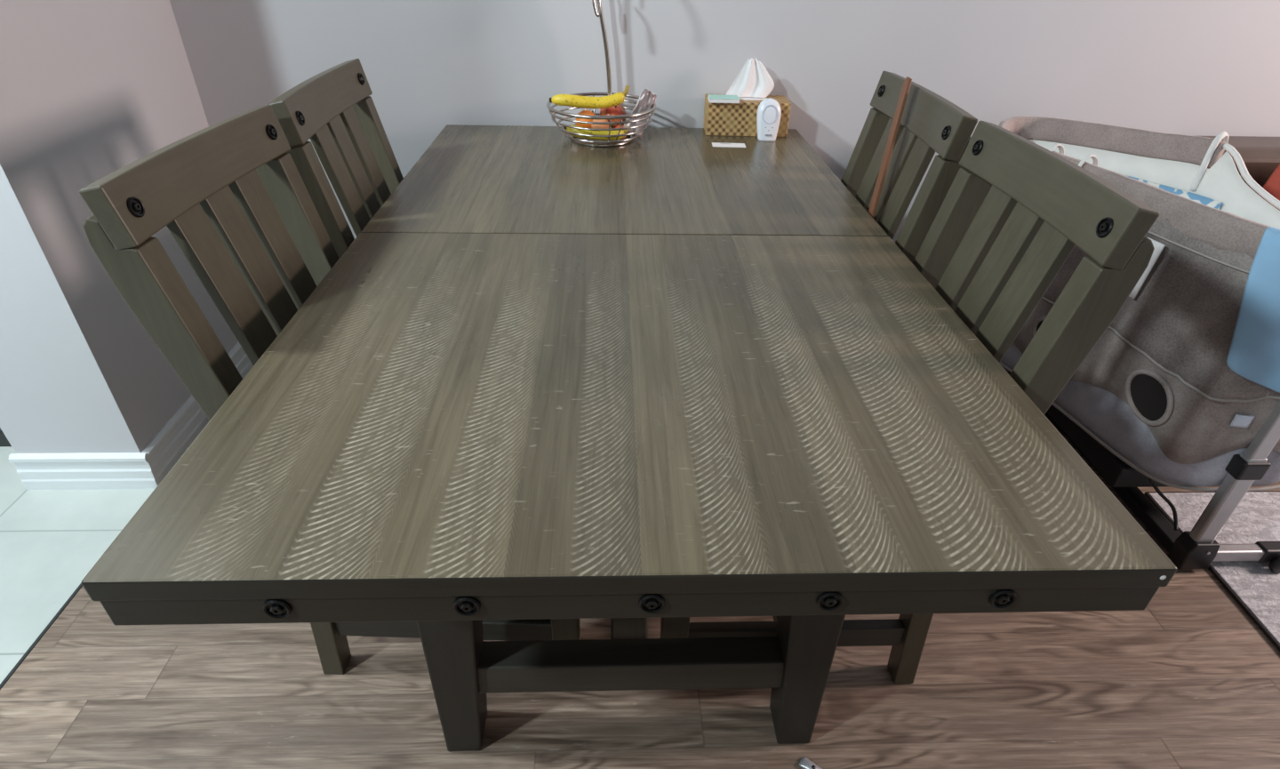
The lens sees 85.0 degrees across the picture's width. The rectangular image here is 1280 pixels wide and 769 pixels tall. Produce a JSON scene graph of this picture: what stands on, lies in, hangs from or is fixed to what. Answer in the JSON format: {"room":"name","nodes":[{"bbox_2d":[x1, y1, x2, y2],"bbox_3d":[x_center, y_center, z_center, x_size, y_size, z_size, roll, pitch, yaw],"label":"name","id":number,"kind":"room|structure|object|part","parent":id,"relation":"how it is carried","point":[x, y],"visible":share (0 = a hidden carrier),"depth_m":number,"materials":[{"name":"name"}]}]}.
{"room":"dining room","nodes":[
{"label":"dining room","id":0,"kind":"room"},
{"bbox_2d":[0,0,238,453],"bbox_3d":[-1.447,-1.031,1.483,0.313,2.600,0.795,0,34,-2],"label":"wall","id":1,"kind":"structure","parent":0,"point":[90,89],"depth_m":1.67,"materials":[{"name":"paint"}]},
{"bbox_2d":[8,452,160,489],"bbox_3d":[-1.457,0.229,1.837,0.342,0.112,0.016,0,34,-2],"label":"baseboard","id":2,"kind":"structure","parent":1,"relation":"attached to","point":[109,470],"depth_m":1.83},
{"bbox_2d":[141,342,253,481],"bbox_3d":[-1.308,0.004,2.180,0.016,0.112,0.795,0,34,-2],"label":"baseboard","id":3,"kind":"structure","parent":1,"relation":"attached to","point":[169,444],"depth_m":1.97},
{"bbox_2d":[0,368,1279,768],"bbox_3d":[-0.526,0.565,1.513,7.400,0.050,4.200,0,34,-2],"label":"floor","id":4,"kind":"structure","parent":0,"point":[1188,679],"depth_m":1.39,"materials":[{"name":"brown wood"}]},
{"bbox_2d":[0,582,82,689],"bbox_3d":[-1.248,1.012,0.816,0.007,0.052,2.595,0,34,-2],"label":"trim","id":5,"kind":"structure","parent":4,"relation":"on","point":[80,586],"depth_m":1.48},
{"bbox_2d":[79,104,580,674],"bbox_3d":[-0.411,0.051,1.339,0.630,1.004,0.468,2,34,0],"label":"dining chair","id":6,"kind":"object","parent":4,"relation":"on","point":[238,207],"visible":0.43,"depth_m":1.10,"materials":[{"name":"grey wood"}]},
{"bbox_3d":[-0.681,-0.340,1.085,0.059,0.086,0.462,2,34,0],"label":"rail","id":7,"kind":"part","parent":6,"relation":"part of","materials":[{"name":"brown wood"}]},
{"bbox_3d":[-0.649,0.178,1.178,0.163,0.961,0.050,2,34,0],"label":"leg","id":8,"kind":"part","parent":6,"relation":"part of","materials":[{"name":"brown wood"}]},
{"bbox_3d":[-0.640,-0.054,1.526,0.163,0.961,0.050,2,34,0],"label":"leg","id":9,"kind":"part","parent":6,"relation":"part of","materials":[{"name":"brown wood"}]},
{"bbox_3d":[-0.141,0.408,1.320,0.055,0.440,0.048,2,34,0],"label":"leg","id":10,"kind":"part","parent":6,"relation":"part of","materials":[{"name":"brown wood"}]},
{"bbox_2d":[267,58,403,257],"bbox_3d":[-0.406,-0.233,1.763,0.630,1.004,0.468,0,34,-2],"label":"dining chair","id":11,"kind":"object","parent":4,"relation":"on","point":[334,108],"visible":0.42,"depth_m":1.51,"materials":[{"name":"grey wood"}]},
{"bbox_3d":[-0.676,-0.614,1.497,0.059,0.086,0.462,0,34,-2],"label":"rail","id":12,"kind":"part","parent":11,"relation":"part of","materials":[{"name":"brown wood"}]},
{"bbox_3d":[-0.632,-0.098,1.592,0.163,0.961,0.050,0,34,-2],"label":"leg","id":13,"kind":"part","parent":11,"relation":"part of","materials":[{"name":"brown wood"}]},
{"bbox_3d":[-0.646,-0.330,1.939,0.163,0.961,0.050,0,34,-2],"label":"leg","id":14,"kind":"part","parent":11,"relation":"part of","materials":[{"name":"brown wood"}]},
{"bbox_2d":[81,124,1176,751],"bbox_3d":[-0.031,0.017,1.618,1.070,0.765,1.753,0,34,-2],"label":"dining table","id":15,"kind":"object","parent":4,"relation":"on","point":[668,372],"visible":0.99,"depth_m":0.89,"materials":[{"name":"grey wood"}]},
{"bbox_3d":[-0.295,0.355,1.129,0.115,0.735,0.080,0,34,-2],"label":"leg","id":16,"kind":"part","parent":15,"relation":"part of","materials":[{"name":"brown wood"}]},
{"bbox_2d":[546,0,655,147],"bbox_3d":[-0.104,-0.927,1.863,0.308,0.530,0.308,0,34,-2],"label":"fruit basket","id":17,"kind":"object","parent":15,"relation":"on","point":[553,112],"visible":0.7,"depth_m":1.91,"materials":[{"name":"metal"}]},
{"bbox_2d":[575,110,596,127],"bbox_3d":[-0.151,-0.747,1.988,0.067,0.065,0.068,13,35,17],"label":"orange","id":18,"kind":"object","parent":17,"relation":"in","point":[583,112],"visible":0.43,"depth_m":1.96,"materials":[{"name":"orange food"}]},
{"bbox_2d":[549,85,629,108],"bbox_3d":[-0.139,-0.785,1.906,0.220,0.059,0.039,0,34,-2],"label":"banana","id":19,"kind":"object","parent":17,"relation":"in","point":[616,99],"visible":1,"depth_m":1.90,"materials":[{"name":"yellow food"}]},
{"bbox_2d":[564,124,629,140],"bbox_3d":[-0.120,-0.695,1.928,0.181,0.036,0.052,0,34,-2],"label":"banana","id":20,"kind":"object","parent":17,"relation":"in","point":[583,132],"visible":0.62,"depth_m":1.91,"materials":[{"name":"yellow food"}]},
{"bbox_2d":[591,119,608,128],"bbox_3d":[-0.111,-0.724,1.950,0.049,0.049,0.050,15,36,20],"label":"peach","id":21,"kind":"object","parent":17,"relation":"in","point":[598,126],"visible":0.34,"depth_m":1.93,"materials":[{"name":"orange food"}]},
{"bbox_3d":[-0.124,-0.967,1.921,0.065,0.530,0.166,13,35,17],"label":"stem","id":22,"kind":"part","parent":17,"relation":"part of","materials":[{"name":"metal"}]},
{"bbox_2d":[599,104,626,127],"bbox_3d":[-0.077,-0.768,1.989,0.077,0.070,0.077,7,34,9],"label":"apple","id":23,"kind":"object","parent":17,"relation":"in","point":[619,109],"visible":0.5,"depth_m":1.96,"materials":[{"name":"red food"}]},
{"bbox_2d":[614,124,626,139],"bbox_3d":[-0.056,-0.713,1.971,0.041,0.041,0.040,18,37,23],"label":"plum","id":24,"kind":"object","parent":17,"relation":"in","point":[617,126],"visible":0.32,"depth_m":1.96,"materials":[{"name":"food"}]},
{"bbox_2d":[624,88,656,139],"bbox_3d":[0.001,-0.761,1.965,0.107,0.131,0.035,-19,39,-28],"label":"wrapper","id":25,"kind":"object","parent":17,"relation":"in","point":[646,100],"visible":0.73,"depth_m":1.96,"materials":[{"name":"plastic"}]},
{"bbox_2d":[712,142,745,147],"bbox_3d":[0.252,-0.680,1.981,0.094,0.001,0.042,1,34,0],"label":"paper slip","id":26,"kind":"object","parent":15,"relation":"on","point":[714,144],"visible":1,"depth_m":1.98,"materials":[{"name":"grey paper"}]},
{"bbox_2d":[703,93,791,136],"bbox_3d":[0.316,-0.806,2.090,0.240,0.095,0.116,1,34,-1],"label":"tissue box","id":27,"kind":"object","parent":15,"relation":"on","point":[720,119],"visible":0.8,"depth_m":2.04,"materials":[{"name":"brown wicker"}]},
{"bbox_2d":[707,94,739,103],"bbox_3d":[0.241,-0.826,2.018,0.086,0.012,0.056,1,34,0],"label":"sticky pad","id":28,"kind":"object","parent":27,"relation":"on","point":[712,98],"visible":1,"depth_m":2.00,"materials":[{"name":"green paper"}]},
{"bbox_2d":[725,57,774,97],"bbox_3d":[0.323,-0.896,2.041,0.143,0.106,0.023,0,34,-2],"label":"tissue","id":29,"kind":"object","parent":27,"relation":"in","point":[753,80],"visible":0.98,"depth_m":2.05,"materials":[{"name":"paper"}]},
{"bbox_2d":[756,97,781,141],"bbox_3d":[0.371,-0.764,2.013,0.069,0.112,0.052,0,34,-2],"label":"monitor","id":30,"kind":"object","parent":15,"relation":"on","point":[769,111],"visible":1,"depth_m":2.00,"materials":[{"name":"white plastic"}]},
{"bbox_3d":[0.272,0.354,1.151,0.115,0.735,0.080,0,34,-2],"label":"leg","id":31,"kind":"part","parent":15,"relation":"part of","materials":[{"name":"brown wood"}]},
{"bbox_2d":[798,756,822,768],"bbox_3d":[0.315,0.702,1.283,0.041,0.010,0.022,25,40,31],"label":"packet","id":32,"kind":"object","parent":4,"relation":"on","point":[804,763],"visible":1,"depth_m":1.28,"materials":[{"name":"silver plastic"}]},
{"bbox_2d":[660,120,1159,683],"bbox_3d":[0.344,0.068,1.340,0.630,1.004,0.468,0,34,-2],"label":"dining chair","id":33,"kind":"object","parent":4,"relation":"on","point":[1016,209],"visible":0.46,"depth_m":1.11,"materials":[{"name":"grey wood"}]},
{"bbox_3d":[0.066,0.418,1.313,0.055,0.440,0.048,0,34,-2],"label":"leg","id":34,"kind":"part","parent":33,"relation":"part of","materials":[{"name":"brown wood"}]},
{"bbox_3d":[0.570,-0.031,1.535,0.163,0.961,0.050,0,34,-2],"label":"leg","id":35,"kind":"part","parent":33,"relation":"part of","materials":[{"name":"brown wood"}]},
{"bbox_3d":[0.584,0.202,1.187,0.163,0.961,0.050,0,34,-2],"label":"leg","id":36,"kind":"part","parent":33,"relation":"part of","materials":[{"name":"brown wood"}]},
{"bbox_3d":[0.633,-0.315,1.096,0.059,0.086,0.462,0,34,-2],"label":"rail","id":37,"kind":"part","parent":33,"relation":"part of","materials":[{"name":"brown wood"}]},
{"bbox_2d":[840,71,978,263],"bbox_3d":[0.313,-0.215,1.744,0.630,1.026,0.468,0,34,-2],"label":"dining chair","id":38,"kind":"object","parent":4,"relation":"on","point":[930,124],"depth_m":1.50,"materials":[{"name":"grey wood"}]},
{"bbox_3d":[0.539,-0.305,1.944,0.163,0.961,0.050,0,34,-2],"label":"leg","id":39,"kind":"part","parent":38,"relation":"part of","materials":[{"name":"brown wood"}]},
{"bbox_3d":[0.515,-0.371,1.564,0.019,0.560,0.237,18,37,23],"label":"wooden strip","id":40,"kind":"part","parent":38,"relation":"part of","materials":[{"name":"brown wood"}]},
{"bbox_3d":[0.602,-0.589,1.506,0.059,0.086,0.462,0,34,-2],"label":"rail","id":41,"kind":"part","parent":38,"relation":"part of","materials":[{"name":"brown wood"}]},
{"bbox_3d":[0.553,-0.073,1.597,0.163,0.961,0.050,0,34,-2],"label":"leg","id":42,"kind":"part","parent":38,"relation":"part of","materials":[{"name":"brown wood"}]},
{"bbox_2d":[1144,490,1279,649],"bbox_3d":[2.165,0.916,1.030,1.660,0.011,2.229,0,34,-2],"label":"area rug","id":43,"kind":"object","parent":4,"relation":"on","point":[1256,517],"visible":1,"depth_m":1.79,"materials":[{"name":"grey carpet"}]},
{"bbox_2d":[998,115,1279,573],"bbox_3d":[1.289,-0.202,1.879,0.552,0.868,1.127,-4,34,-8],"label":"bassinet","id":44,"kind":"object","parent":43,"relation":"on","point":[1156,402],"visible":0.56,"depth_m":1.60,"materials":[{"name":"fabric"}]},
{"bbox_3d":[1.340,0.033,2.007,0.370,0.062,0.710,0,34,-2],"label":"under frame","id":45,"kind":"part","parent":44,"relation":"part of","materials":[{"name":"black plastic"}]},
{"bbox_3d":[1.148,-0.119,1.807,0.284,0.230,1.015,-18,38,-26],"label":"pocket panel","id":46,"kind":"part","parent":44,"relation":"part of","materials":[{"name":"fabric"}]},
{"bbox_3d":[1.268,0.276,1.697,0.118,0.136,0.031,23,39,29],"label":"cord","id":47,"kind":"part","parent":44,"relation":"part of","materials":[{"name":"black plastic"}]},
{"bbox_3d":[1.330,-0.544,1.972,0.030,0.100,0.528,-19,39,-28],"label":"printed panel","id":48,"kind":"part","parent":44,"relation":"part of","materials":[{"name":"white fabric"}]},
{"bbox_3d":[1.336,0.276,1.600,0.046,0.290,0.028,0,34,-2],"label":"leg","id":49,"kind":"part","parent":44,"relation":"part of","materials":[{"name":"grey metal"}]},
{"bbox_2d":[1226,226,1279,392],"bbox_3d":[1.421,-0.130,1.418,0.503,0.384,0.226,-12,36,-19],"label":"cloth","id":50,"kind":"object","parent":44,"relation":"on","point":[1253,355],"visible":1,"depth_m":1.35,"materials":[{"name":"fabric"}]},
{"bbox_3d":[1.341,0.063,1.459,0.038,0.340,0.022,0,34,-2],"label":"leg","id":51,"kind":"part","parent":44,"relation":"part of","materials":[{"name":"grey metal"}]},
{"bbox_2d":[1199,136,1279,193],"bbox_3d":[2.395,-0.269,2.134,1.410,0.765,0.765,0,34,-2],"label":"leather sofa","id":52,"kind":"object","parent":4,"relation":"on","point":[1260,156],"visible":0.02,"depth_m":2.08,"materials":[{"name":"brown leather"}]},
{"bbox_2d":[1257,163,1279,210],"bbox_3d":[1.977,-0.500,2.060,0.424,0.416,0.124,0,34,-2],"label":"cushion","id":53,"kind":"object","parent":52,"relation":"on","point":[1272,185],"visible":0.1,"depth_m":2.00,"materials":[{"name":"fabric"}]},
{"bbox_2d":[169,0,1279,242],"bbox_3d":[0.745,-1.288,1.949,4.820,2.600,0.120,0,34,-2],"label":"wall","id":54,"kind":"structure","parent":0,"point":[1193,68],"depth_m":2.07,"materials":[{"name":"paint"}]},
{"bbox_3d":[-2.515,-0.937,1.304,1.815,2.600,0.105,0,34,-2],"label":"wall","id":55,"kind":"structure","parent":0,"visible":0},
{"bbox_2d":[0,430,11,446],"bbox_3d":[-2.538,0.156,1.963,1.815,0.050,0.012,0,34,-2],"label":"baseboard","id":56,"kind":"structure","parent":55,"relation":"attached to","point":[4,441],"depth_m":1.99,"materials":[{"name":"grey"}]}
]}

